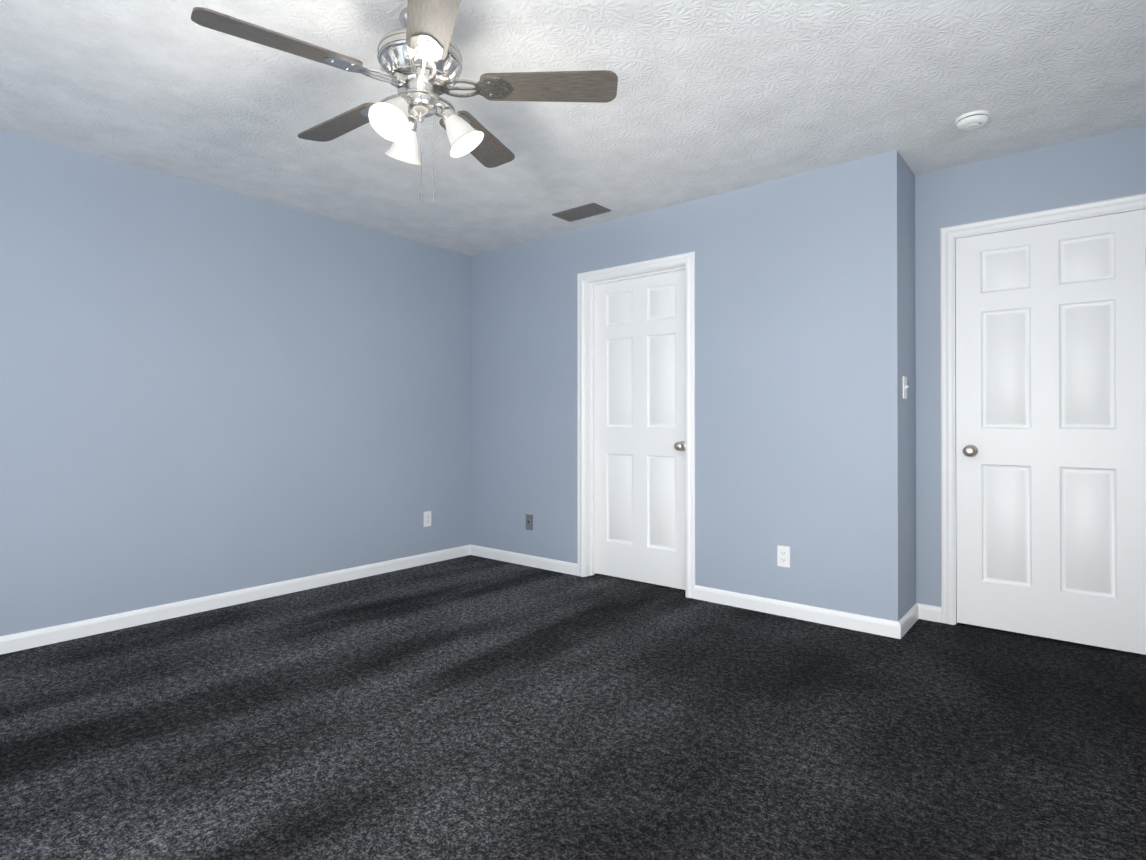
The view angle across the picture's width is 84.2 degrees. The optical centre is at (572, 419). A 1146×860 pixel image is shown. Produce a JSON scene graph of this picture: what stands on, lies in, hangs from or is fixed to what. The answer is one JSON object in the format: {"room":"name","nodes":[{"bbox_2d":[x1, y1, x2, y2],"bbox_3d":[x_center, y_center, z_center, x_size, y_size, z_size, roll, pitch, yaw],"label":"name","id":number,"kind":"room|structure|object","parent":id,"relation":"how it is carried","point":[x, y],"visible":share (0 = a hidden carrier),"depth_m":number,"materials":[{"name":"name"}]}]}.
{"room":"empty bedroom","nodes":[
{"label":"empty bedroom","id":0,"kind":"room"},
{"bbox_2d":[0,129,470,635],"bbox_3d":[-2.261,-0.127,3.538,0.125,2.440,4.600,0,0,39],"label":"wall","id":1,"kind":"structure","parent":0,"point":[207,390],"depth_m":3.62,"materials":[{"name":"paint"}]},
{"bbox_2d":[0,544,471,654],"bbox_3d":[-2.198,1.052,3.499,0.014,0.081,4.320,0,0,39],"label":"baseboard","id":2,"kind":"structure","parent":1,"relation":"attached to","point":[15,642],"depth_m":3.61,"materials":[{"name":"white wood"}]},
{"bbox_2d":[424,511,430,526],"bbox_3d":[-1.108,0.760,4.837,0.009,0.115,0.070,0,0,39],"label":"electrical outlet","id":3,"kind":"object","parent":1,"relation":"attached to","point":[427,518],"visible":1,"depth_m":4.83,"materials":[{"name":"white plastic"}]},
{"bbox_2d":[0,555,1145,859],"bbox_3d":[-0.376,1.136,2.262,4.650,0.100,5.023,0,0,39],"label":"floor","id":4,"kind":"structure","parent":0,"point":[470,707],"depth_m":2.19,"materials":[{"name":"carpet"}]},
{"bbox_2d":[0,0,1145,255],"bbox_3d":[-0.376,-1.404,2.276,4.650,0.100,5.023,0,0,39],"label":"ceiling","id":5,"kind":"structure","parent":0,"point":[716,96],"depth_m":2.65,"materials":[{"name":"white paint"}]},
{"bbox_2d":[191,0,617,201],"bbox_3d":[-0.554,-1.032,2.165,1.247,0.645,1.286,0,0,39],"label":"fan","id":6,"kind":"object","parent":5,"relation":"hanging from","point":[419,56],"visible":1,"depth_m":2.09,"materials":[{"name":"brown wood"}]},
{"bbox_2d":[552,203,610,221],"bbox_3d":[0.054,-1.338,4.117,0.345,0.012,0.185,0,0,39],"label":"ceiling vent","id":7,"kind":"object","parent":5,"relation":"in","point":[582,212],"visible":1,"depth_m":4.10,"materials":[{"name":"grey metal"}]},
{"bbox_2d":[955,110,990,130],"bbox_3d":[1.791,-1.331,2.843,0.135,0.040,0.135,0,0,39],"label":"smoke detector","id":8,"kind":"object","parent":5,"relation":"attached to","point":[973,120],"visible":1,"depth_m":2.81,"materials":[{"name":"white plastic"}]},
{"bbox_2d":[471,157,870,616],"bbox_3d":[0.384,-0.123,4.265,3.050,2.440,0.125,0,0,39],"label":"wall","id":9,"kind":"structure","parent":0,"point":[782,373],"depth_m":3.70,"materials":[{"name":"paint"}]},
{"bbox_2d":[472,545,576,575],"bbox_3d":[-0.393,1.059,4.805,1.095,0.081,0.014,0,0,39],"label":"baseboard","id":10,"kind":"structure","parent":9,"relation":"attached to","point":[496,554],"depth_m":4.76,"materials":[{"name":"white wood"}]},
{"bbox_2d":[526,514,532,529],"bbox_3d":[-0.333,0.772,4.755,0.070,0.115,0.017,0,0,39],"label":"outlet","id":11,"kind":"object","parent":9,"relation":"attached to","point":[529,522],"visible":1,"depth_m":4.75,"materials":[{"name":"grey plastic"}]},
{"bbox_2d":[577,251,694,598],"bbox_3d":[0.425,0.035,4.219,0.920,2.123,0.142,0,0,39],"label":"door frame","id":12,"kind":"structure","parent":9,"relation":"attached to","point":[687,260],"depth_m":4.42,"materials":[{"name":"white wood"}]},
{"bbox_2d":[594,270,684,589],"bbox_3d":[0.436,0.064,4.233,0.780,2.040,0.103,0,0,39],"label":"door","id":13,"kind":"structure","parent":9,"relation":"in","point":[639,429],"depth_m":4.24,"materials":[{"name":"white wood"}]},
{"bbox_2d":[777,545,789,567],"bbox_3d":[1.171,0.764,3.530,0.070,0.115,0.009,0,0,39],"label":"electrical outlet","id":14,"kind":"object","parent":9,"relation":"attached to","point":[783,556],"visible":1,"depth_m":3.53,"materials":[{"name":"white plastic"}]},
{"bbox_2d":[694,585,907,638],"bbox_3d":[1.186,1.052,3.513,1.144,0.081,0.014,0,0,39],"label":"baseboard","id":15,"kind":"structure","parent":9,"relation":"attached to","point":[899,629],"depth_m":3.44,"materials":[{"name":"white wood"}]},
{"bbox_2d":[870,150,915,621],"bbox_3d":[1.747,-0.128,3.423,0.125,2.440,0.548,0,0,39],"label":"wall","id":16,"kind":"structure","parent":0,"point":[893,411],"depth_m":3.23,"materials":[{"name":"paint"}]},
{"bbox_2d":[903,376,908,398],"bbox_3d":[1.725,-0.164,3.281,0.021,0.115,0.070,0,0,39],"label":"switch plate","id":17,"kind":"object","parent":16,"relation":"attached to","point":[905,386],"visible":0.96,"depth_m":3.27,"materials":[{"name":"white plastic"}]},
{"bbox_2d":[904,603,927,634],"bbox_3d":[1.769,1.051,3.318,0.035,0.081,0.423,0,0,39],"label":"baseboard","id":18,"kind":"structure","parent":16,"relation":"attached to","point":[918,611],"depth_m":3.42,"materials":[{"name":"white wood"}]},
{"bbox_2d":[915,124,1145,606],"bbox_3d":[2.403,-0.129,3.159,1.225,2.440,0.125,0,0,39],"label":"wall","id":19,"kind":"structure","parent":0,"point":[1105,166],"depth_m":3.37,"materials":[{"name":"paint"}]},
{"bbox_2d":[940,193,1145,624],"bbox_3d":[2.367,0.029,3.177,0.901,2.123,0.142,0,0,39],"label":"door frame","id":20,"kind":"structure","parent":19,"relation":"attached to","point":[948,235],"depth_m":3.38,"materials":[{"name":"white wood"}]},
{"bbox_2d":[955,209,1145,654],"bbox_3d":[2.330,0.058,3.119,0.777,2.040,0.103,0,0,39],"label":"door","id":21,"kind":"structure","parent":19,"relation":"in","point":[1051,431],"depth_m":3.11,"materials":[{"name":"white wood"}]}
]}

